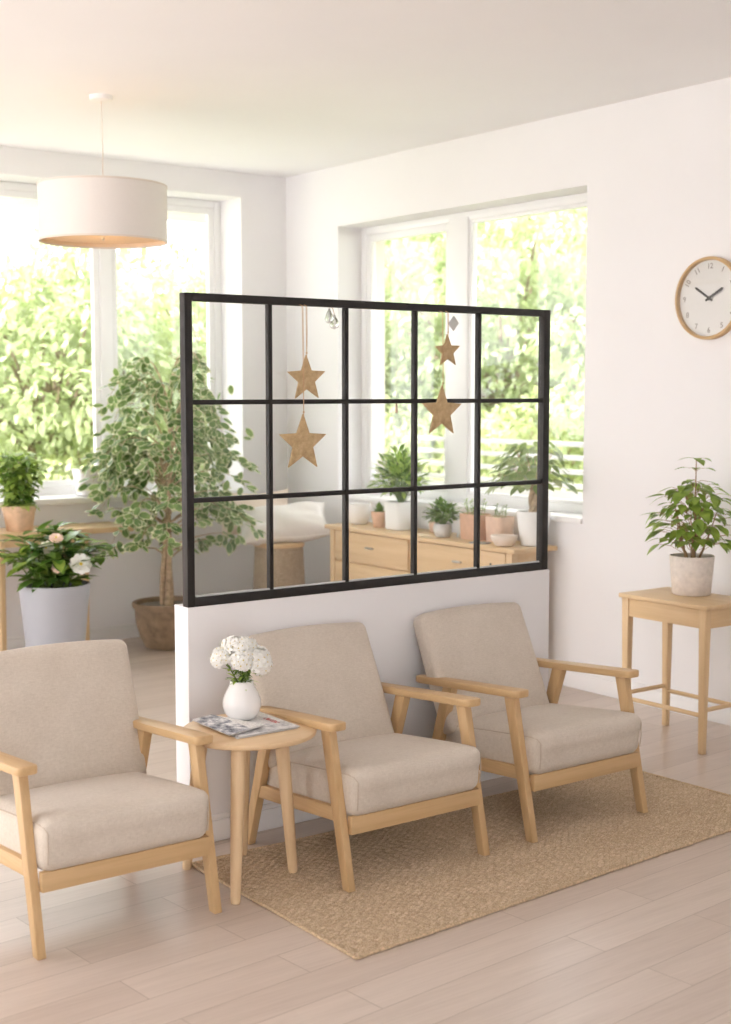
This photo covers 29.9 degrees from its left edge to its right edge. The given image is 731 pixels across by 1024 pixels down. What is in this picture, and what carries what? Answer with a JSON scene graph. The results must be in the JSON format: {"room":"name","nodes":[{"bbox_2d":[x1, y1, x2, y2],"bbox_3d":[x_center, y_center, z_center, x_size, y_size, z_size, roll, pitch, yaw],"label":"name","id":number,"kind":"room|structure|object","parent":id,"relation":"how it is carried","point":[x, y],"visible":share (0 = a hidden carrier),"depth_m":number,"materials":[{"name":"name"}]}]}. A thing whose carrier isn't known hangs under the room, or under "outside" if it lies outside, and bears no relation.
{"room":"waiting room","nodes":[
{"label":"waiting room","id":0,"kind":"room"},
{"bbox_2d":[0,146,286,636],"bbox_3d":[-3.803,-0.575,7.319,7.876,3.062,0.330,-4,6,-37],"label":"wall","id":1,"kind":"structure","parent":0,"point":[252,206],"depth_m":9.27,"materials":[{"name":"paint"}]},
{"bbox_2d":[7,623,139,649],"bbox_3d":[-3.700,0.915,7.312,7.876,0.095,0.013,-4,6,-37],"label":"baseboard","id":2,"kind":"structure","parent":1,"relation":"attached to","point":[130,630],"depth_m":8.82,"materials":[{"name":"white paint"}]},
{"bbox_2d":[0,181,250,507],"bbox_3d":[-1.948,-1.060,8.633,2.625,2.002,0.380,-4,6,-37],"label":"window","id":3,"kind":"structure","parent":1,"relation":"in","point":[102,261],"depth_m":8.99,"materials":[{"name":"white plastic"}]},
{"bbox_2d":[72,468,122,495],"bbox_3d":[-1.721,-0.195,8.818,0.320,0.170,0.176,-4,6,-37],"label":"planter","id":4,"kind":"object","parent":3,"relation":"on","point":[77,475],"visible":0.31,"depth_m":8.71,"materials":[{"name":"white ceramic"}]},
{"bbox_2d":[0,197,586,223],"bbox_3d":[-0.847,-1.678,4.352,9.200,0.180,10.200,-4,6,-37],"label":"roof overhang","id":5,"kind":"object","parent":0,"point":[4,201],"depth_m":9.55,"materials":[{"name":"white paint"}]},
{"bbox_2d":[175,292,549,814],"bbox_3d":[0.052,0.166,5.311,1.745,1.938,0.098,-4,6,-37],"label":"wall","id":6,"kind":"structure","parent":0,"point":[185,298],"depth_m":5.16,"materials":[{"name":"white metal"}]},
{"bbox_2d":[279,304,325,467],"bbox_3d":[-0.231,-0.457,4.966,0.204,0.590,0.026,-4,6,-37],"label":"star ornament","id":7,"kind":"object","parent":6,"relation":"hanging from","point":[302,442],"visible":1,"depth_m":4.97,"materials":[{"name":"brown wood"}]},
{"bbox_2d":[288,305,324,397],"bbox_3d":[-0.218,-0.582,4.965,0.164,0.339,0.026,-4,6,-37],"label":"star ornament","id":8,"kind":"object","parent":6,"relation":"hanging from","point":[310,376],"visible":1,"depth_m":4.96,"materials":[{"name":"brown wood"}]},
{"bbox_2d":[325,308,333,323],"bbox_3d":[-0.134,-0.736,5.063,0.034,0.078,0.034,-4,6,-37],"label":"hanging ornament","id":9,"kind":"object","parent":6,"relation":"hanging from","point":[329,318],"visible":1,"depth_m":5.05,"materials":[{"name":"white"}]},
{"bbox_2d":[329,308,338,328],"bbox_3d":[-0.116,-0.719,5.079,0.036,0.082,0.036,-4,6,-37],"label":"hanging ornament","id":10,"kind":"object","parent":6,"relation":"hanging from","point":[335,323],"visible":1,"depth_m":5.07,"materials":[{"name":"white"}]},
{"bbox_2d":[211,770,502,841],"bbox_3d":[0.085,1.088,5.347,1.745,0.095,0.013,-4,6,-37],"label":"baseboard","id":11,"kind":"structure","parent":6,"relation":"attached to","point":[271,813],"depth_m":5.01,"materials":[{"name":"white paint"}]},
{"bbox_2d":[422,311,460,432],"bbox_3d":[0.296,-0.546,5.352,0.199,0.478,0.026,-4,6,-37],"label":"star ornament","id":12,"kind":"object","parent":6,"relation":"hanging from","point":[441,410],"visible":1,"depth_m":5.35,"materials":[{"name":"brown wood"}]},
{"bbox_2d":[435,311,459,364],"bbox_3d":[0.318,-0.680,5.357,0.126,0.212,0.026,-4,6,-37],"label":"star ornament","id":13,"kind":"object","parent":6,"relation":"hanging from","point":[449,349],"visible":1,"depth_m":5.35,"materials":[{"name":"brown wood"}]},
{"bbox_2d":[449,313,458,330],"bbox_3d":[0.347,-0.753,5.424,0.056,0.073,0.006,-4,6,-37],"label":"ornament","id":14,"kind":"object","parent":6,"relation":"hanging from","point":[453,322],"visible":0.97,"depth_m":5.42,"materials":[{"name":"white"}]},
{"bbox_2d":[0,637,730,1023],"bbox_3d":[-0.796,1.338,3.732,8.226,0.120,9.924,-4,6,-37],"label":"floor","id":15,"kind":"structure","parent":0,"point":[648,941],"depth_m":3.94,"materials":[{"name":"brown wood"}]},
{"bbox_2d":[0,520,117,646],"bbox_3d":[-1.752,0.483,7.745,0.723,0.880,0.749,1,5,11],"label":"potted gardenia","id":16,"kind":"object","parent":15,"relation":"on","point":[54,606],"visible":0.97,"depth_m":7.60,"materials":[{"name":"plant"}]},
{"bbox_2d":[18,580,90,646],"bbox_3d":[-1.760,0.662,7.762,0.402,0.520,0.402,-4,6,-37],"label":"pot","id":17,"kind":"object","parent":16,"relation":"attached to","point":[56,612],"depth_m":7.60,"materials":[{"name":"white ceramic"}]},
{"bbox_2d":[0,521,133,650],"bbox_3d":[-2.010,0.489,8.273,1.185,0.775,0.350,-4,6,-37],"label":"table","id":18,"kind":"object","parent":15,"relation":"on","point":[93,527],"visible":0.23,"depth_m":8.06,"materials":[{"name":"brown wood"}]},
{"bbox_2d":[0,450,51,531],"bbox_3d":[-2.056,-0.129,8.126,0.379,0.482,0.384,4,6,35],"label":"potted herb","id":19,"kind":"object","parent":18,"relation":"on","point":[19,515],"visible":1,"depth_m":8.07,"materials":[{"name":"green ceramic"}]},
{"bbox_2d":[2,505,35,531],"bbox_3d":[-2.061,0.036,8.146,0.200,0.150,0.200,-4,6,-37],"label":"pot","id":20,"kind":"object","parent":19,"relation":"on","point":[18,518],"depth_m":8.07,"materials":[{"name":"orange ceramic"}]},
{"bbox_2d":[0,639,221,959],"bbox_3d":[-0.878,0.839,4.265,0.644,0.780,0.672,-4,6,-37],"label":"armchair","id":21,"kind":"object","parent":15,"relation":"on","point":[80,804],"visible":1,"depth_m":4.23,"materials":[{"name":"beige fabric"}]},
{"bbox_2d":[0,639,146,795],"bbox_3d":[-0.996,0.674,4.443,0.550,0.482,0.209,-4,6,-37],"label":"cushion","id":22,"kind":"object","parent":21,"relation":"on","point":[69,710],"depth_m":4.42,"materials":[{"name":"beige fabric"}]},
{"bbox_2d":[0,772,207,870],"bbox_3d":[-0.849,0.944,4.235,0.558,0.216,0.574,-4,6,-37],"label":"seat cushion","id":23,"kind":"object","parent":21,"relation":"on","point":[74,821],"depth_m":4.05,"materials":[{"name":"beige fabric"}]},
{"bbox_2d":[76,352,265,649],"bbox_3d":[-1.162,-0.068,8.457,1.206,1.852,1.149,3,6,29],"label":"potted ficus","id":24,"kind":"object","parent":15,"relation":"on","point":[155,616],"visible":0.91,"depth_m":8.38,"materials":[{"name":"green plant"}]},
{"bbox_2d":[132,596,182,649],"bbox_3d":[-1.242,0.703,8.598,0.440,0.292,0.440,-4,6,-37],"label":"pot","id":25,"kind":"object","parent":24,"relation":"attached to","point":[155,616],"depth_m":8.44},
{"bbox_2d":[253,542,304,588],"bbox_3d":[-0.558,0.509,8.842,0.330,0.636,0.330,-4,6,-37],"label":"stool","id":26,"kind":"object","parent":15,"relation":"on","point":[288,557],"visible":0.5,"depth_m":8.71,"materials":[{"name":"brown wood"}]},
{"bbox_2d":[241,501,329,545],"bbox_3d":[-0.532,0.073,8.834,0.618,0.271,0.326,-1,5,-9],"label":"pillow","id":27,"kind":"object","parent":26,"relation":"on","point":[302,521],"visible":0.81,"depth_m":8.73,"materials":[{"name":"white fabric"}]},
{"bbox_2d":[218,489,287,535],"bbox_3d":[-0.732,0.002,9.048,0.531,0.290,0.204,-3,6,-27],"label":"pillow","id":28,"kind":"object","parent":27,"relation":"on","point":[279,501],"visible":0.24,"depth_m":9.01,"materials":[{"name":"beige fabric"}]},
{"bbox_2d":[325,522,556,581],"bbox_3d":[0.388,0.512,8.073,0.335,0.765,1.750,-4,6,-37],"label":"credenza","id":29,"kind":"object","parent":15,"relation":"on","point":[373,551],"visible":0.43,"depth_m":8.06,"materials":[{"name":"brown wood"}]},
{"bbox_2d":[349,503,370,524],"bbox_3d":[-0.043,0.012,8.652,0.160,0.128,0.160,-4,6,-37],"label":"bowl","id":30,"kind":"object","parent":29,"relation":"on","point":[359,513],"visible":0.91,"depth_m":8.59,"materials":[{"name":"white ceramic"}]},
{"bbox_2d":[371,501,384,527],"bbox_3d":[0.085,0.014,8.454,0.104,0.159,0.104,-4,6,-37],"label":"potted cactus","id":31,"kind":"object","parent":29,"relation":"on","point":[378,516],"visible":0.91,"depth_m":8.42,"materials":[{"name":"ceramic"}]},
{"bbox_2d":[371,511,384,527],"bbox_3d":[0.085,0.045,8.456,0.104,0.098,0.104,-4,6,-37],"label":"pot","id":32,"kind":"object","parent":31,"relation":"on","point":[378,517],"depth_m":8.42,"materials":[{"name":"ceramic"}]},
{"bbox_2d":[366,444,431,530],"bbox_3d":[0.210,-0.155,8.304,0.433,0.523,0.447,-4,6,-37],"label":"potted fern","id":33,"kind":"object","parent":29,"relation":"on","point":[397,512],"visible":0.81,"depth_m":8.26,"materials":[{"name":"green plant"}]},
{"bbox_2d":[385,500,410,530],"bbox_3d":[0.213,0.020,8.324,0.152,0.170,0.152,-4,6,-37],"label":"pot","id":34,"kind":"object","parent":33,"relation":"on","point":[397,512],"depth_m":8.26,"materials":[{"name":"white ceramic"}]},
{"bbox_2d":[427,513,440,532],"bbox_3d":[0.427,0.048,8.139,0.131,0.147,0.136,-4,6,-37],"label":"potted succulent","id":35,"kind":"object","parent":29,"relation":"on","point":[431,525],"visible":0.2,"depth_m":8.12,"materials":[{"name":"ceramic"}]},
{"bbox_2d":[429,521,440,532],"bbox_3d":[0.421,0.089,8.142,0.092,0.065,0.092,-4,6,-37],"label":"pot","id":36,"kind":"object","parent":35,"relation":"on","point":[431,525],"depth_m":8.11,"materials":[{"name":"ceramic"}]},
{"bbox_2d":[421,496,464,537],"bbox_3d":[0.445,0.026,7.878,0.246,0.237,0.262,-4,6,-37],"label":"potted shrublet","id":37,"kind":"object","parent":29,"relation":"on","point":[442,529],"visible":1,"depth_m":7.85,"materials":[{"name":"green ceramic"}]},
{"bbox_2d":[433,523,451,537],"bbox_3d":[0.445,0.105,7.885,0.110,0.078,0.110,-4,6,-37],"label":"pot","id":38,"kind":"object","parent":37,"relation":"on","point":[441,530],"depth_m":7.84,"materials":[{"name":"grey ceramic"}]},
{"bbox_2d":[460,498,490,539],"bbox_3d":[0.614,0.036,7.777,0.124,0.234,0.190,-4,6,-37],"label":"potted plant","id":39,"kind":"object","parent":29,"relation":"on","point":[467,518],"visible":0.73,"depth_m":7.73,"materials":[{"name":"ceramic"}]},
{"bbox_2d":[460,512,490,539],"bbox_3d":[0.621,0.081,7.771,0.124,0.145,0.160,-4,6,-37],"label":"pot","id":40,"kind":"object","parent":39,"relation":"on","point":[467,518],"depth_m":7.72,"materials":[{"name":"ceramic"}]},
{"bbox_2d":[469,541,490,543],"bbox_3d":[0.631,0.169,7.555,0.110,0.008,0.056,4,6,36],"label":"tray","id":41,"kind":"object","parent":29,"relation":"on","point":[481,542],"visible":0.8,"depth_m":7.53,"materials":[{"name":"grey"}]},
{"bbox_2d":[485,503,513,541],"bbox_3d":[0.751,0.058,7.645,0.116,0.214,0.147,-4,6,-37],"label":"potted plant","id":42,"kind":"object","parent":29,"relation":"on","point":[495,524],"visible":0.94,"depth_m":7.61,"materials":[{"name":"ceramic"}]},
{"bbox_2d":[485,515,513,541],"bbox_3d":[0.750,0.095,7.649,0.116,0.140,0.144,-4,6,-37],"label":"pot","id":43,"kind":"object","parent":42,"relation":"on","point":[495,524],"depth_m":7.60,"materials":[{"name":"ceramic"}]},
{"bbox_2d":[491,534,517,546],"bbox_3d":[0.753,0.155,7.432,0.148,0.058,0.148,-4,6,-37],"label":"shallow bowl","id":44,"kind":"object","parent":29,"relation":"on","point":[501,540],"visible":1,"depth_m":7.38,"materials":[{"name":"beige ceramic"}]},
{"bbox_2d":[484,441,577,546],"bbox_3d":[0.856,-0.101,7.376,0.436,0.578,0.557,-4,6,-37],"label":"potted plant","id":45,"kind":"object","parent":29,"relation":"on","point":[526,518],"visible":0.78,"depth_m":7.36,"materials":[{"name":"green plant"}]},
{"bbox_2d":[192,769,730,959],"bbox_3d":[0.543,1.171,4.877,2.138,0.011,0.983,-4,6,-37],"label":"rug","id":46,"kind":"object","parent":15,"relation":"on","point":[416,879],"visible":0.84,"depth_m":4.70,"materials":[{"name":"wicker"}]},
{"bbox_2d":[182,712,316,904],"bbox_3d":[-0.382,0.957,4.483,0.441,0.513,0.454,-4,6,-37],"label":"side table","id":47,"kind":"object","parent":46,"relation":"on","point":[240,749],"visible":0.66,"depth_m":4.32,"materials":[{"name":"brown wood"}]},
{"bbox_2d":[228,711,299,738],"bbox_3d":[-0.382,0.695,4.481,0.250,0.008,0.263,-4,6,-37],"label":"newspaper","id":48,"kind":"object","parent":47,"relation":"on","point":[272,724],"visible":0.66,"depth_m":4.44,"materials":[{"name":"white paper"}]},
{"bbox_2d":[192,715,263,735],"bbox_3d":[-0.471,0.689,4.436,0.242,0.007,0.166,4,6,37],"label":"newspaper","id":49,"kind":"object","parent":48,"relation":"on","point":[228,726],"visible":1,"depth_m":4.43,"materials":[{"name":"white paper"}]},
{"bbox_2d":[223,678,260,720],"bbox_3d":[-0.409,0.621,4.534,0.128,0.128,0.128,-4,6,-37],"label":"vase","id":50,"kind":"object","parent":48,"relation":"on","point":[241,701],"visible":0.98,"depth_m":4.49,"materials":[{"name":"white ceramic"}]},
{"bbox_2d":[209,645,244,684],"bbox_3d":[-0.450,0.546,4.521,0.130,0.220,0.095,0,5,-2],"label":"flower","id":51,"kind":"object","parent":50,"relation":"in","point":[218,656],"visible":0.95,"depth_m":4.49,"materials":[{"name":"white plant"}]},
{"bbox_2d":[219,635,257,682],"bbox_3d":[-0.420,0.531,4.538,0.128,0.246,0.132,-4,6,-37],"label":"flower","id":52,"kind":"object","parent":50,"relation":"in","point":[233,643],"visible":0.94,"depth_m":4.49,"materials":[{"name":"white plant"}]},
{"bbox_2d":[229,650,253,684],"bbox_3d":[-0.409,0.549,4.502,0.090,0.217,0.105,-4,6,-37],"label":"flower","id":53,"kind":"object","parent":50,"relation":"in","point":[245,663],"visible":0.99,"depth_m":4.46,"materials":[{"name":"white plant"}]},
{"bbox_2d":[236,645,269,680],"bbox_3d":[-0.374,0.547,4.551,0.126,0.212,0.101,-4,6,-37],"label":"flower","id":54,"kind":"object","parent":50,"relation":"in","point":[259,646],"visible":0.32,"depth_m":4.55,"materials":[{"name":"white plant"}]},
{"bbox_2d":[237,646,272,682],"bbox_3d":[-0.371,0.549,4.525,0.130,0.214,0.098,0,5,1],"label":"flower","id":55,"kind":"object","parent":50,"relation":"in","point":[262,662],"visible":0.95,"depth_m":4.49,"materials":[{"name":"white plant"}]},
{"bbox_2d":[241,622,489,892],"bbox_3d":[-0.020,0.809,4.792,0.644,0.747,0.719,-4,6,-37],"label":"armchair","id":56,"kind":"object","parent":46,"relation":"on","point":[359,764],"visible":0.82,"depth_m":4.72,"materials":[{"name":"beige fabric"}]},
{"bbox_2d":[241,622,393,767],"bbox_3d":[-0.172,0.650,4.952,0.542,0.458,0.260,-4,6,-37],"label":"cushion","id":57,"kind":"object","parent":56,"relation":"on","point":[330,670],"depth_m":4.93,"materials":[{"name":"beige fabric"}]},
{"bbox_2d":[267,733,479,815],"bbox_3d":[0.023,0.900,4.741,0.558,0.216,0.574,-4,6,-37],"label":"seat cushion","id":58,"kind":"object","parent":56,"relation":"on","point":[377,774],"depth_m":4.56,"materials":[{"name":"beige fabric"}]},
{"bbox_2d":[413,602,647,842],"bbox_3d":[0.624,0.766,5.271,0.644,0.749,0.720,-4,6,-37],"label":"armchair","id":59,"kind":"object","parent":46,"relation":"on","point":[522,732],"visible":0.93,"depth_m":5.20,"materials":[{"name":"beige fabric"}]},
{"bbox_2d":[413,602,548,734],"bbox_3d":[0.463,0.607,5.424,0.542,0.459,0.261,-4,6,-37],"label":"cushion","id":60,"kind":"object","parent":59,"relation":"on","point":[490,643],"depth_m":5.36,"materials":[{"name":"beige fabric"}]},
{"bbox_2d":[445,703,640,774],"bbox_3d":[0.668,0.858,5.220,0.558,0.216,0.574,-4,6,-37],"label":"seat cushion","id":61,"kind":"object","parent":59,"relation":"on","point":[554,738],"depth_m":5.03,"materials":[{"name":"beige fabric"}]},
{"bbox_2d":[619,587,730,754],"bbox_3d":[1.467,0.717,6.294,0.339,0.667,0.516,-4,6,-37],"label":"table","id":62,"kind":"object","parent":15,"relation":"on","point":[705,613],"visible":0.9,"depth_m":6.17,"materials":[{"name":"brown wood"}]},
{"bbox_2d":[642,457,730,596],"bbox_3d":[1.504,0.065,6.302,0.496,0.632,0.477,-4,6,-37],"label":"potted plant","id":63,"kind":"object","parent":62,"relation":"on","point":[692,572],"visible":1,"depth_m":6.24,"materials":[{"name":"green plant"}]},
{"bbox_2d":[0,0,730,177],"bbox_3d":[-0.796,-1.872,3.449,8.226,0.200,9.924,-4,6,-37],"label":"ceiling","id":64,"kind":"structure","parent":0,"point":[276,88],"depth_m":6.18,"materials":[{"name":"paint"}]},
{"bbox_2d":[37,93,167,248],"bbox_3d":[-1.312,-1.707,6.821,0.640,0.718,0.640,-4,6,-37],"label":"pendant lamp","id":65,"kind":"object","parent":64,"relation":"hanging from","point":[79,211],"visible":1,"depth_m":6.58,"materials":[{"name":"white fabric"}]},
{"bbox_2d":[46,235,159,243],"bbox_3d":[-1.312,-1.377,6.850,0.620,0.003,0.620,-4,6,-37],"label":"diffuser","id":66,"kind":"object","parent":65,"relation":"attached to","point":[50,239],"depth_m":6.96,"materials":[{"name":"white plastic"}]},
{"bbox_2d":[376,241,384,478],"bbox_3d":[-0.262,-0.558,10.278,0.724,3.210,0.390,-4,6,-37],"label":"window frame","id":67,"kind":"structure","parent":0,"point":[380,246],"depth_m":10.26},
{"bbox_2d":[286,77,730,701],"bbox_3d":[2.341,-0.452,5.921,0.300,3.062,9.924,-4,6,-37],"label":"wall","id":68,"kind":"structure","parent":0,"point":[654,171],"depth_m":7.09,"materials":[{"name":"paint"}]},
{"bbox_2d":[337,193,586,523],"bbox_3d":[0.584,-0.907,8.194,0.265,1.780,2.240,-4,6,-37],"label":"window","id":69,"kind":"structure","parent":68,"relation":"in","point":[460,229],"depth_m":8.33,"materials":[{"name":"white plastic"}]},
{"bbox_2d":[548,668,730,725],"bbox_3d":[2.319,1.041,5.821,0.013,0.105,9.580,-4,6,-37],"label":"baseboard","id":70,"kind":"structure","parent":68,"relation":"attached to","point":[604,685],"depth_m":7.04,"materials":[{"name":"white paint"}]},
{"bbox_2d":[675,256,730,339],"bbox_3d":[1.639,-1.021,6.535,0.036,0.394,0.394,-4,6,-37],"label":"wall clock","id":71,"kind":"object","parent":68,"relation":"attached to","point":[703,291],"visible":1,"depth_m":6.55,"materials":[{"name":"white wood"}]},
{"bbox_3d":[2.659,1.239,6.856,1.144,0.230,9.600,-4,6,-37],"label":"floor","id":72,"kind":"structure","parent":0,"visible":0},
{"bbox_2d":[417,436,583,507],"bbox_3d":[2.576,0.353,7.718,0.078,1.383,7.200,-4,6,-37],"label":"balcony railing","id":73,"kind":"object","parent":72,"relation":"on","point":[563,494],"visible":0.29,"depth_m":9.72,"materials":[{"name":"white plastic"}]},
{"label":"outside","id":74,"kind":"structure","parent":0,"visible":0},
{"bbox_3d":[-0.348,0.534,17.315,48.000,0.200,52.000,-4,6,-37],"label":"ground","id":75,"kind":"structure","parent":74,"visible":0},
{"bbox_2d":[8,417,174,480],"bbox_3d":[-2.292,0.082,12.123,1.857,1.910,1.929,-4,6,-37],"label":"shrub","id":76,"kind":"object","parent":75,"relation":"on","point":[53,461],"visible":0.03,"depth_m":11.89,"materials":[{"name":"green plant"}]},
{"bbox_2d":[0,227,206,479],"bbox_3d":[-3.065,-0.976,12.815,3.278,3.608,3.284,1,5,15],"label":"tree","id":77,"kind":"object","parent":75,"relation":"on","point":[31,414],"visible":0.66,"depth_m":12.18,"materials":[{"name":"green plant"}]},
{"bbox_2d":[53,232,408,454],"bbox_3d":[-1.433,-1.274,15.403,3.850,3.747,3.623,0,5,2],"label":"tree","id":78,"kind":"object","parent":75,"relation":"on","point":[199,308],"visible":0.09,"depth_m":14.69,"materials":[{"name":"green plant"}]},
{"bbox_2d":[171,237,511,452],"bbox_3d":[-0.432,-2.112,18.640,4.398,4.851,4.676,4,6,37],"label":"tree","id":79,"kind":"object","parent":75,"relation":"on","point":[399,247],"visible":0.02,"depth_m":18.07,"materials":[{"name":"green plant"}]},
{"bbox_2d":[385,386,515,479],"bbox_3d":[0.628,-0.325,14.504,2.290,2.043,2.117,-5,7,-44],"label":"shrub","id":80,"kind":"object","parent":75,"relation":"on","point":[392,436],"visible":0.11,"depth_m":14.09,"materials":[{"name":"green plant"}]},
{"bbox_2d":[385,208,586,474],"bbox_3d":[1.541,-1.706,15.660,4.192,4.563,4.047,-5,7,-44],"label":"tree","id":81,"kind":"object","parent":75,"relation":"on","point":[529,277],"visible":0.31,"depth_m":14.61,"materials":[{"name":"green plant"}]},
{"bbox_2d":[424,380,583,491],"bbox_3d":[1.466,-0.238,13.053,2.198,2.019,2.241,-3,6,-29],"label":"shrub","id":82,"kind":"object","parent":75,"relation":"on","point":[528,430],"visible":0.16,"depth_m":12.75,"materials":[{"name":"green plant"}]},
{"bbox_2d":[513,208,586,489],"bbox_3d":[3.704,-1.465,13.423,4.279,4.476,4.525,-4,6,-37],"label":"tree","id":83,"kind":"object","parent":75,"relation":"on","point":[556,370],"visible":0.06,"depth_m":13.15,"materials":[{"name":"green plant"}]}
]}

